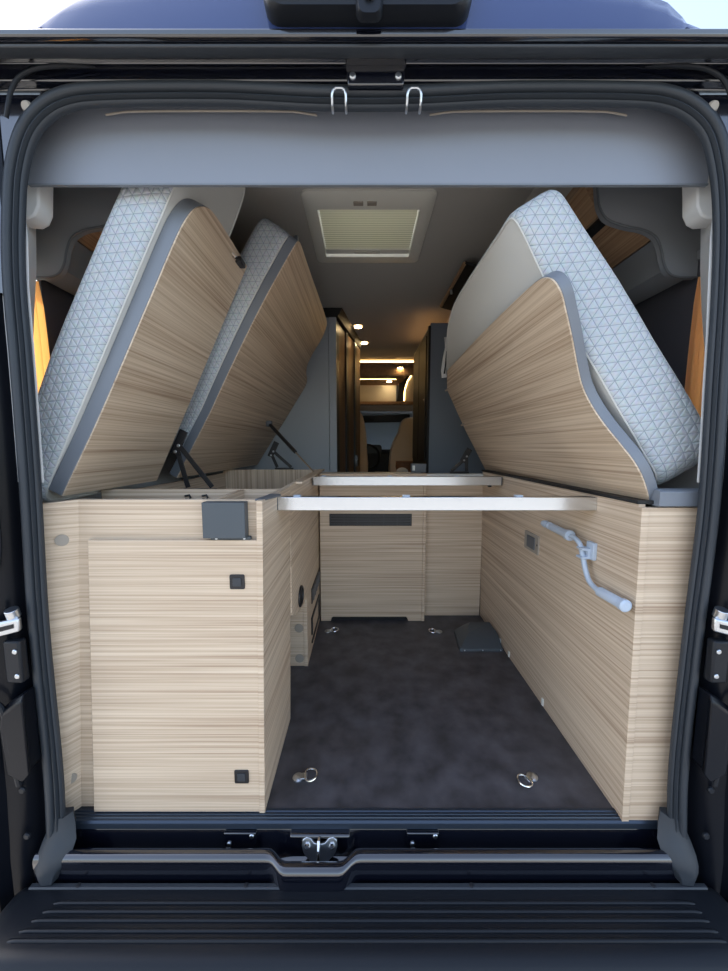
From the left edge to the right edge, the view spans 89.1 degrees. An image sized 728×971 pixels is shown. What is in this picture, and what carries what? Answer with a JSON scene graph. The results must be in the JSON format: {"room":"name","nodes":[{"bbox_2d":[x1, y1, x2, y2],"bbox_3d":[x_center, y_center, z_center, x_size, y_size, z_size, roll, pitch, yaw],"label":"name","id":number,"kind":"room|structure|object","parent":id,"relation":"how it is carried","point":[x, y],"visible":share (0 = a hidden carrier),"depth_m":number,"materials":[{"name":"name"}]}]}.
{"room":"vehicle interior","nodes":[
{"label":"vehicle interior","id":0,"kind":"room"},
{"bbox_2d":[43,247,236,502],"bbox_3d":[-0.943,0.014,3.251,0.085,2.220,4.775,0,6,0],"label":"wall","id":1,"kind":"structure","parent":0,"point":[165,476],"depth_m":1.68,"materials":[{"name":"grey"}]},
{"bbox_2d":[0,523,1,562],"bbox_3d":[-0.806,0.068,0.792,0.042,0.243,0.020,-3,7,-26],"label":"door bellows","id":2,"kind":"structure","parent":1,"relation":"in","point":[0,523],"depth_m":0.80,"materials":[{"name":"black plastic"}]},
{"bbox_2d":[0,606,21,635],"bbox_3d":[-0.833,0.312,0.818,0.140,0.081,0.029,-1,6,-9],"label":"door latch","id":3,"kind":"object","parent":1,"relation":"attached to","point":[13,623],"visible":1,"depth_m":0.81,"materials":[{"name":"silver metal"}]},
{"bbox_2d":[3,638,29,682],"bbox_3d":[-0.787,0.396,0.836,0.038,0.100,0.024,0,6,0],"label":"hinge plate","id":4,"kind":"object","parent":1,"relation":"attached to","point":[15,649],"visible":1,"depth_m":0.83,"materials":[{"name":"black plastic"}]},
{"bbox_2d":[0,95,38,294],"bbox_3d":[-0.698,-0.625,0.777,0.545,0.427,0.014,0,6,0],"label":"trim","id":5,"kind":"structure","parent":1,"relation":"attached to","point":[7,125],"depth_m":0.76,"materials":[{"name":"black paint"}]},
{"bbox_2d":[0,686,40,839],"bbox_3d":[-0.807,0.661,0.865,0.083,0.383,0.046,0,6,0],"label":"guide","id":6,"kind":"object","parent":1,"relation":"attached to","point":[19,732],"visible":1,"depth_m":0.84,"materials":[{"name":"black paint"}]},
{"bbox_2d":[0,127,45,912],"bbox_3d":[-0.865,0.106,0.818,0.254,1.860,0.086,0,6,0],"label":"rear door","id":7,"kind":"structure","parent":1,"relation":"attached to","point":[20,814],"depth_m":0.87,"materials":[{"name":"black paint"}]},
{"bbox_2d":[3,221,43,481],"bbox_3d":[-0.801,-0.402,0.869,0.174,0.780,0.139,0,6,0],"label":"trim","id":8,"kind":"structure","parent":1,"relation":"attached to","point":[31,267],"depth_m":0.83,"materials":[{"name":"grey plastic"}]},
{"bbox_2d":[26,185,52,228],"bbox_3d":[-0.786,-0.676,0.858,0.111,0.133,0.043,0,6,0],"label":"cover","id":9,"kind":"object","parent":1,"relation":"attached to","point":[39,212],"visible":0.36,"depth_m":0.85,"materials":[{"name":"grey plastic"}]},
{"bbox_2d":[37,280,74,356],"bbox_3d":[-0.926,-0.392,1.254,0.077,0.520,0.705,0,6,0],"label":"window","id":10,"kind":"structure","parent":1,"relation":"in","point":[57,302],"depth_m":1.06,"materials":[{"name":"grey glass"}]},
{"bbox_2d":[34,281,49,391],"bbox_3d":[-0.877,-0.326,0.986,0.014,0.435,0.101,0,6,0],"label":"curtain","id":11,"kind":"object","parent":10,"relation":"hanging from","point":[41,346],"visible":0.14,"depth_m":1.00,"materials":[{"name":"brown fabric"}]},
{"bbox_2d":[36,187,121,295],"bbox_3d":[-0.729,-0.771,1.650,0.342,0.293,1.358,0,6,0],"label":"locker","id":12,"kind":"object","parent":1,"relation":"attached to","point":[80,214],"visible":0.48,"depth_m":0.98,"materials":[{"name":"grey"}]},
{"bbox_2d":[224,831,255,847],"bbox_3d":[-0.318,0.913,0.950,0.082,0.048,0.013,0,6,0],"label":"plate","id":13,"kind":"object","parent":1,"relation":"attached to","point":[233,839],"visible":0.94,"depth_m":0.95,"materials":[{"name":"black paint"}]},
{"bbox_2d":[290,829,349,860],"bbox_3d":[-0.112,0.915,0.934,0.152,0.073,0.056,0,6,0],"label":"lock striker","id":14,"kind":"object","parent":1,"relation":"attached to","point":[313,850],"visible":0.9,"depth_m":0.94,"materials":[{"name":"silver metal"}]},
{"bbox_2d":[290,829,349,837],"bbox_3d":[-0.112,0.890,0.948,0.152,0.011,0.023,0,6,0],"label":"bracket","id":15,"kind":"object","parent":14,"relation":"attached to","point":[295,833],"depth_m":0.94,"materials":[{"name":"metal"}]},
{"bbox_2d":[32,829,679,890],"bbox_3d":[0.000,0.941,0.929,1.600,0.116,0.116,0,6,0],"label":"rear sill","id":16,"kind":"structure","parent":1,"relation":"attached to","point":[97,855],"depth_m":0.90,"materials":[{"name":"black paint"}]},
{"bbox_2d":[0,882,727,970],"bbox_3d":[0.010,1.087,0.824,1.710,0.247,0.166,0,6,0],"label":"bumper cover","id":17,"kind":"object","parent":1,"relation":"attached to","point":[79,926],"visible":1,"depth_m":0.80,"materials":[{"name":"black plastic"}]},
{"bbox_2d":[0,29,727,94],"bbox_3d":[0.000,-0.821,0.742,1.980,0.070,0.153,0,6,0],"label":"trim","id":18,"kind":"structure","parent":1,"relation":"attached to","point":[315,71],"depth_m":0.73,"materials":[{"name":"black paint"}]},
{"bbox_2d":[28,107,708,186],"bbox_3d":[0.009,-0.747,0.801,1.506,0.170,0.030,0,6,0],"label":"valance","id":19,"kind":"object","parent":18,"relation":"attached to","point":[123,146],"visible":0.8,"depth_m":0.81,"materials":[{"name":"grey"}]},
{"bbox_2d":[0,44,727,58],"bbox_3d":[0.000,-0.810,0.691,1.860,0.010,0.027,0,6,0],"label":"strip","id":20,"kind":"object","parent":1,"relation":"attached to","point":[7,51],"visible":1,"depth_m":0.69,"materials":[{"name":"grey"}]},
{"bbox_2d":[345,59,406,90],"bbox_3d":[0.023,-0.802,0.720,0.118,0.038,0.029,0,6,0],"label":"bracket","id":21,"kind":"object","parent":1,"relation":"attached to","point":[362,74],"visible":1,"depth_m":0.72,"materials":[{"name":"black metal"}]},
{"bbox_2d":[331,86,347,113],"bbox_3d":[-0.049,-0.760,0.731,0.032,0.031,0.026,0,6,0],"label":"wire loop","id":22,"kind":"object","parent":21,"relation":"attached to","point":[343,89],"visible":1,"depth_m":0.72,"materials":[{"name":"silver metal"}]},
{"bbox_2d":[405,86,422,113],"bbox_3d":[0.098,-0.760,0.731,0.032,0.031,0.026,0,6,0],"label":"wire loop","id":23,"kind":"object","parent":21,"relation":"attached to","point":[411,87],"visible":1,"depth_m":0.72,"materials":[{"name":"silver metal"}]},
{"bbox_2d":[407,831,438,847],"bbox_3d":[0.151,0.913,0.950,0.082,0.048,0.013,0,6,0],"label":"plate","id":24,"kind":"object","parent":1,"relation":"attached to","point":[415,839],"visible":0.93,"depth_m":0.95,"materials":[{"name":"black paint"}]},
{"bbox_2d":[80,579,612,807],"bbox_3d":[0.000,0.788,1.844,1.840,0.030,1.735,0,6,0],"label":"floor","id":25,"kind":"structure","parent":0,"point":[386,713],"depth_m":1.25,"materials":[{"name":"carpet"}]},
{"bbox_2d":[43,486,289,812],"bbox_3d":[-0.522,0.434,1.090,0.556,0.834,0.359,0,6,0],"label":"locker","id":26,"kind":"object","parent":25,"relation":"on","point":[169,609],"visible":0.98,"depth_m":0.93,"materials":[{"name":"brown wood"}]},
{"bbox_2d":[136,469,324,665],"bbox_3d":[-0.511,0.383,1.556,0.577,0.836,1.225,0,6,0],"label":"box","id":27,"kind":"object","parent":25,"relation":"on","point":[305,571],"visible":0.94,"depth_m":1.65,"materials":[{"name":"brown wood"}]},
{"bbox_2d":[48,199,246,495],"bbox_3d":[-0.590,-0.349,1.119,0.410,0.786,0.449,0,6,0],"label":"board","id":28,"kind":"object","parent":27,"relation":"on","point":[131,420],"depth_m":1.01,"materials":[{"name":"brown wood"}]},
{"bbox_2d":[38,187,244,501],"bbox_3d":[-0.620,-0.450,1.046,0.545,0.971,0.351,0,6,0],"label":"mattress","id":29,"kind":"object","parent":28,"relation":"on","point":[123,250],"visible":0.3,"depth_m":0.88,"materials":[{"name":"grey fabric"}]},
{"bbox_2d":[170,235,326,477],"bbox_3d":[-0.493,-0.509,1.930,0.563,0.860,1.271,0,6,0],"label":"board","id":30,"kind":"object","parent":27,"relation":"on","point":[261,377],"visible":1,"depth_m":1.60,"materials":[{"name":"brown wood"}]},
{"bbox_2d":[172,219,289,445],"bbox_3d":[-0.527,-0.574,1.886,0.559,0.820,1.229,0,6,0],"label":"mattress","id":31,"kind":"object","parent":30,"relation":"on","point":[267,238],"visible":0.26,"depth_m":1.28,"materials":[{"name":"grey fabric"}]},
{"bbox_2d":[268,441,293,468],"bbox_3d":[-0.475,-0.172,2.099,0.146,0.161,0.024,0,6,0],"label":"folding hinge","id":32,"kind":"object","parent":27,"relation":"on","point":[275,444],"visible":1,"depth_m":2.10,"materials":[{"name":"black metal"}]},
{"bbox_2d":[266,421,313,471],"bbox_3d":[-0.383,-0.210,1.919,0.414,0.264,0.036,6,8,43],"label":"gas strut","id":33,"kind":"object","parent":27,"relation":"attached to","point":[268,423],"visible":1,"depth_m":1.93,"materials":[{"name":"black metal"}]},
{"bbox_2d":[311,567,319,603],"bbox_3d":[-0.245,0.504,1.891,0.005,0.075,0.313,0,6,0],"label":"air vent","id":34,"kind":"object","parent":27,"relation":"attached to","point":[316,581],"depth_m":1.83,"materials":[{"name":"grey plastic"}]},
{"bbox_2d":[293,768,317,782],"bbox_3d":[-0.171,0.847,1.081,0.074,0.011,0.046,-1,6,-6],"label":"ring","id":35,"kind":"object","parent":25,"relation":"on","point":[298,777],"visible":1,"depth_m":1.07,"materials":[{"name":"silver metal"}]},
{"bbox_2d":[325,627,338,632],"bbox_3d":[-0.169,0.758,1.940,0.074,0.011,0.046,-1,6,-9],"label":"ring","id":36,"kind":"object","parent":25,"relation":"on","point":[331,629],"visible":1,"depth_m":1.93,"materials":[{"name":"silver metal"}]},
{"bbox_2d":[75,808,657,828],"bbox_3d":[0.013,0.871,0.969,1.575,0.022,0.036,0,6,0],"label":"door sill","id":37,"kind":"object","parent":25,"relation":"attached to","point":[86,818],"visible":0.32,"depth_m":0.96,"materials":[{"name":"grey"}]},
{"bbox_2d":[319,472,426,620],"bbox_3d":[0.048,0.337,2.074,0.572,0.820,0.145,0,6,0],"label":"base cabinet","id":38,"kind":"object","parent":25,"relation":"on","point":[372,563],"visible":0.95,"depth_m":2.02,"materials":[{"name":"brown wood"}]},
{"bbox_2d":[329,514,411,525],"bbox_3d":[0.035,0.185,1.992,0.443,0.066,0.005,0,6,0],"label":"grille","id":39,"kind":"object","parent":38,"relation":"attached to","point":[334,519],"depth_m":1.99,"materials":[{"name":"grey plastic"}]},
{"bbox_2d":[410,463,425,472],"bbox_3d":[0.303,-0.098,2.069,0.083,0.050,0.044,0,6,0],"label":"control box","id":40,"kind":"object","parent":38,"relation":"on","point":[414,467],"visible":1,"depth_m":2.05,"materials":[{"name":"grey plastic"}]},
{"bbox_2d":[428,628,441,632],"bbox_3d":[0.372,0.759,1.930,0.074,0.011,0.046,0,6,-3],"label":"ring","id":41,"kind":"object","parent":25,"relation":"on","point":[435,631],"visible":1,"depth_m":1.92,"materials":[{"name":"silver metal"}]},
{"bbox_2d":[424,473,482,614],"bbox_3d":[0.497,0.338,2.109,0.325,0.812,0.074,0,6,0],"label":"partition panel","id":42,"kind":"object","parent":25,"relation":"on","point":[453,538],"visible":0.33,"depth_m":2.08,"materials":[{"name":"brown wood"}]},
{"bbox_2d":[454,622,502,650],"bbox_3d":[0.554,0.745,1.864,0.203,0.052,0.247,0,6,0],"label":"duct cover","id":43,"kind":"object","parent":25,"relation":"on","point":[471,636],"visible":1,"depth_m":1.80,"materials":[{"name":"grey plastic"}]},
{"bbox_2d":[516,771,537,787],"bbox_3d":[0.474,0.848,1.071,0.074,0.011,0.046,-4,7,-31],"label":"ring","id":44,"kind":"object","parent":25,"relation":"on","point":[531,777],"visible":1,"depth_m":1.07,"materials":[{"name":"silver metal"}]},
{"bbox_2d":[480,470,698,820],"bbox_3d":[0.766,0.380,1.500,0.253,0.866,1.195,0,6,0],"label":"locker","id":45,"kind":"object","parent":25,"relation":"on","point":[605,675],"visible":0.74,"depth_m":1.02,"materials":[{"name":"brown wood"}]},
{"bbox_2d":[312,475,501,485],"bbox_3d":[0.203,-0.024,1.751,0.891,0.046,0.032,0,6,0],"label":"bar","id":46,"kind":"object","parent":45,"relation":"attached to","point":[456,480],"visible":0.89,"depth_m":1.74,"materials":[{"name":"silver metal"}]},
{"bbox_2d":[277,495,596,510],"bbox_3d":[0.206,0.048,1.055,0.905,0.042,0.032,0,6,0],"label":"bar","id":47,"kind":"object","parent":45,"relation":"attached to","point":[295,502],"visible":0.96,"depth_m":1.04,"materials":[{"name":"silver metal"}]},
{"bbox_2d":[524,530,539,554],"bbox_3d":[0.655,0.222,1.448,0.010,0.073,0.121,0,6,0],"label":"wall socket","id":48,"kind":"object","parent":45,"relation":"attached to","point":[531,541],"visible":1,"depth_m":1.44,"materials":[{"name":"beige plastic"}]},
{"bbox_2d":[445,271,657,499],"bbox_3d":[0.549,-0.270,1.432,0.325,0.534,1.269,0,6,0],"label":"board","id":49,"kind":"object","parent":45,"relation":"on","point":[524,394],"depth_m":1.06,"materials":[{"name":"brown wood"}]},
{"bbox_2d":[446,190,700,484],"bbox_3d":[0.595,-0.385,1.418,0.535,0.690,1.152,0,6,0],"label":"mattress","id":50,"kind":"object","parent":49,"relation":"on","point":[631,376],"visible":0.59,"depth_m":0.87,"materials":[{"name":"grey fabric"}]},
{"bbox_2d":[441,337,446,377],"bbox_3d":[0.417,-0.650,1.875,0.048,0.205,0.023,-2,6,-20],"label":"strap","id":51,"kind":"object","parent":50,"relation":"hanging from","point":[444,365],"visible":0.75,"depth_m":1.88,"materials":[{"name":"white fabric"}]},
{"bbox_2d":[576,541,596,560],"bbox_3d":[0.640,0.186,1.064,0.036,0.050,0.042,0,6,0],"label":"clip","id":52,"kind":"object","parent":45,"relation":"attached to","point":[590,549],"visible":0.99,"depth_m":1.05,"materials":[{"name":"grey plastic"}]},
{"bbox_2d":[541,520,631,611],"bbox_3d":[0.633,0.214,1.099,0.033,0.145,0.428,0,6,0],"label":"handle","id":53,"kind":"object","parent":52,"relation":"attached to","point":[622,604],"visible":0.98,"depth_m":1.04,"materials":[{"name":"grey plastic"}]},
{"bbox_2d":[28,0,699,28],"bbox_3d":[0.000,-1.119,3.087,2.040,0.423,4.868,0,6,0],"label":"roof","id":54,"kind":"structure","parent":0,"point":[68,14],"depth_m":0.67,"materials":[{"name":"blue paint"}]},
{"bbox_2d":[264,0,471,26],"bbox_3d":[0.006,-0.874,0.649,0.367,0.136,0.072,0,6,0],"label":"light","id":55,"kind":"object","parent":54,"relation":"attached to","point":[281,13],"visible":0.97,"depth_m":0.65,"materials":[{"name":"black plastic"}]},
{"bbox_2d":[360,362,413,410],"bbox_3d":[0.165,-1.107,4.198,1.530,0.483,0.380,0,6,0],"label":"overhead cabinet","id":56,"kind":"object","parent":54,"relation":"attached to","point":[374,388],"visible":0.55,"depth_m":4.25,"materials":[{"name":"brown wood"}]},
{"bbox_2d":[360,385,412,412],"bbox_3d":[0.000,-0.598,5.598,1.860,1.950,0.060,0,6,0],"label":"wall","id":57,"kind":"structure","parent":0,"point":[396,385],"depth_m":5.51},
{"bbox_2d":[230,187,572,360],"bbox_3d":[0.000,-1.162,3.277,1.860,0.248,4.440,0,6,0],"label":"ceiling","id":58,"kind":"structure","parent":0,"point":[394,305],"depth_m":1.88,"materials":[{"name":"grey fabric"}]},
{"bbox_2d":[301,189,436,262],"bbox_3d":[0.018,-1.143,1.601,0.507,0.121,0.531,0,6,0],"label":"skylight","id":59,"kind":"object","parent":58,"relation":"in","point":[346,225],"visible":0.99,"depth_m":1.53,"materials":[{"name":"white plastic"}]},
{"bbox_2d":[319,210,417,248],"bbox_3d":[0.018,-1.100,1.584,0.389,0.016,0.295,0,6,0],"label":"blind","id":60,"kind":"object","parent":59,"relation":"hanging from","point":[338,229],"depth_m":1.58,"materials":[{"name":"beige fabric"}]},
{"bbox_2d":[363,414,409,422],"bbox_3d":[0.075,-0.872,4.856,1.050,0.120,0.080,0,6,0],"label":"sun visor","id":61,"kind":"object","parent":58,"relation":"attached to","point":[372,418],"visible":0.42,"depth_m":4.83,"materials":[{"name":"black plastic"}]},
{"bbox_2d":[360,361,413,361],"bbox_3d":[0.160,-1.340,4.008,1.480,0.012,0.014,0,6,0],"label":"led strip","id":62,"kind":"object","parent":58,"relation":"attached to","point":[360,361],"visible":0.29,"depth_m":4.00,"materials":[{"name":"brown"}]},
{"bbox_2d":[440,261,476,310],"bbox_3d":[0.569,-1.066,2.056,0.183,0.103,0.628,0,6,0],"label":"screen","id":63,"kind":"object","parent":58,"relation":"attached to","point":[466,269],"visible":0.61,"depth_m":2.00,"materials":[{"name":"black plastic"}]},
{"bbox_2d":[480,247,698,578],"bbox_3d":[0.943,0.014,3.251,0.085,2.220,4.775,0,6,0],"label":"wall","id":64,"kind":"structure","parent":0,"point":[688,479],"depth_m":1.04,"materials":[{"name":"grey plastic"}]},
{"bbox_2d":[1,63,727,885],"bbox_3d":[0.007,0.065,0.827,1.604,1.784,0.073,0,6,0],"label":"seal","id":65,"kind":"object","parent":64,"relation":"attached to","point":[679,102],"depth_m":0.78,"materials":[{"name":"grey rubber"}]},
{"bbox_2d":[565,187,700,305],"bbox_3d":[0.729,-0.771,1.650,0.342,0.293,1.358,0,6,0],"label":"locker","id":66,"kind":"object","parent":64,"relation":"attached to","point":[620,221],"visible":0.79,"depth_m":0.99,"materials":[{"name":"grey plastic"}]},
{"bbox_2d":[634,249,699,388],"bbox_3d":[0.926,-0.392,1.254,0.077,0.520,0.705,0,6,0],"label":"window","id":67,"kind":"structure","parent":64,"relation":"in","point":[667,315],"depth_m":1.07,"materials":[{"name":"grey glass"}]},
{"bbox_2d":[684,277,704,416],"bbox_3d":[0.877,-0.325,0.969,0.014,0.435,0.067,0,6,0],"label":"curtain","id":68,"kind":"object","parent":67,"relation":"hanging from","point":[694,371],"visible":0.34,"depth_m":0.97,"materials":[{"name":"brown fabric"}]},
{"bbox_2d":[682,177,711,228],"bbox_3d":[0.804,-0.676,0.858,0.111,0.133,0.043,0,6,0],"label":"cover","id":69,"kind":"object","parent":64,"relation":"attached to","point":[696,201],"visible":0.43,"depth_m":0.85,"materials":[{"name":"grey plastic"}]},
{"bbox_2d":[687,415,727,902],"bbox_3d":[0.883,0.106,0.818,0.248,1.860,0.086,0,6,0],"label":"trim","id":70,"kind":"structure","parent":64,"relation":"attached to","point":[707,812],"depth_m":0.89,"materials":[{"name":"black paint"}]},
{"bbox_2d":[692,686,727,839],"bbox_3d":[0.819,0.661,0.865,0.083,0.383,0.046,0,6,0],"label":"guide","id":71,"kind":"object","parent":64,"relation":"attached to","point":[710,743],"visible":1,"depth_m":0.84,"materials":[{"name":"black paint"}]},
{"bbox_2d":[697,222,727,481],"bbox_3d":[0.826,-0.402,0.869,0.182,0.780,0.139,0,6,0],"label":"trim","id":72,"kind":"structure","parent":64,"relation":"attached to","point":[706,233],"depth_m":0.88,"materials":[{"name":"grey plastic"}]},
{"bbox_2d":[699,95,727,132],"bbox_3d":[0.701,-0.641,0.775,0.538,0.395,0.014,0,6,0],"label":"trim","id":73,"kind":"structure","parent":64,"relation":"attached to","point":[722,110],"depth_m":0.75,"materials":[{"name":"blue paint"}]},
{"bbox_2d":[704,638,727,682],"bbox_3d":[0.799,0.396,0.836,0.038,0.100,0.024,0,6,0],"label":"hinge plate","id":74,"kind":"object","parent":64,"relation":"attached to","point":[716,659],"visible":1,"depth_m":0.83,"materials":[{"name":"black plastic"}]},
{"bbox_2d":[711,606,727,634],"bbox_3d":[0.845,0.312,0.818,0.140,0.081,0.029,1,6,9],"label":"latch","id":75,"kind":"object","parent":64,"relation":"attached to","point":[719,621],"visible":1,"depth_m":0.82,"materials":[{"name":"silver metal"}]},
{"bbox_3d":[0.000,0.420,4.176,1.840,0.180,2.980,0,6,0],"label":"floor","id":76,"kind":"structure","parent":0,"visible":0},
{"bbox_2d":[237,308,360,472],"bbox_3d":[-0.470,-0.350,2.996,0.899,1.797,0.833,0,6,0],"label":"partition wall","id":77,"kind":"structure","parent":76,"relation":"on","point":[323,424],"depth_m":2.61,"materials":[{"name":"grey laminate"}]},
{"bbox_2d":[360,412,367,471],"bbox_3d":[-0.206,-0.326,4.500,0.513,1.235,0.300,0,6,0],"label":"seat","id":78,"kind":"object","parent":76,"relation":"on","point":[363,438],"visible":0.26,"depth_m":4.50,"materials":[{"name":"beige"}]},
{"bbox_2d":[367,444,389,471],"bbox_3d":[0.000,-0.170,5.098,1.700,0.804,0.384,0,6,0],"label":"dashboard","id":79,"kind":"object","parent":76,"relation":"on","point":[378,458],"visible":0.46,"depth_m":4.97,"materials":[{"name":"black plastic"}]},
{"bbox_2d":[367,445,381,452],"bbox_3d":[0.070,-0.487,5.017,0.340,0.130,0.080,0,6,0],"label":"hood","id":80,"kind":"object","parent":79,"relation":"attached to","point":[370,449],"depth_m":4.98,"materials":[{"name":"black"}]},
{"bbox_2d":[361,413,412,448],"bbox_3d":[0.000,-0.639,5.177,1.780,0.720,0.190,0,6,0],"label":"windshield","id":81,"kind":"object","parent":79,"relation":"attached to","point":[383,434],"visible":0.07,"depth_m":5.13,"materials":[{"name":"grey"}]},
{"bbox_2d":[388,417,412,471],"bbox_3d":[0.584,-0.290,4.665,0.537,1.130,0.300,0,6,0],"label":"seat","id":82,"kind":"object","parent":76,"relation":"on","point":[401,448],"visible":0.31,"depth_m":4.65,"materials":[{"name":"beige"}]},
{"bbox_2d":[412,323,484,473],"bbox_3d":[0.662,-0.301,2.991,0.461,1.700,0.788,0,6,0],"label":"partition wall","id":83,"kind":"structure","parent":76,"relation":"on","point":[440,441],"depth_m":2.60,"materials":[{"name":"grey laminate"}]},
{"bbox_3d":[0.435,0.105,4.007,0.630,0.482,0.350,0,6,0],"label":"side table","id":84,"kind":"object","parent":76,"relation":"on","visible":0},
{"bbox_2d":[396,467,407,471],"bbox_3d":[0.395,-0.154,3.830,0.127,0.066,0.050,0,6,0],"label":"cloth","id":85,"kind":"object","parent":84,"relation":"on","point":[401,469],"visible":0.66,"depth_m":3.81,"materials":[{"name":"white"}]},
{"bbox_2d":[396,461,412,471],"bbox_3d":[0.432,-0.195,3.921,0.196,0.130,0.158,0,6,0],"label":"basket","id":86,"kind":"object","parent":84,"relation":"on","point":[405,464],"visible":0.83,"depth_m":3.85,"materials":[{"name":"brown wicker"}]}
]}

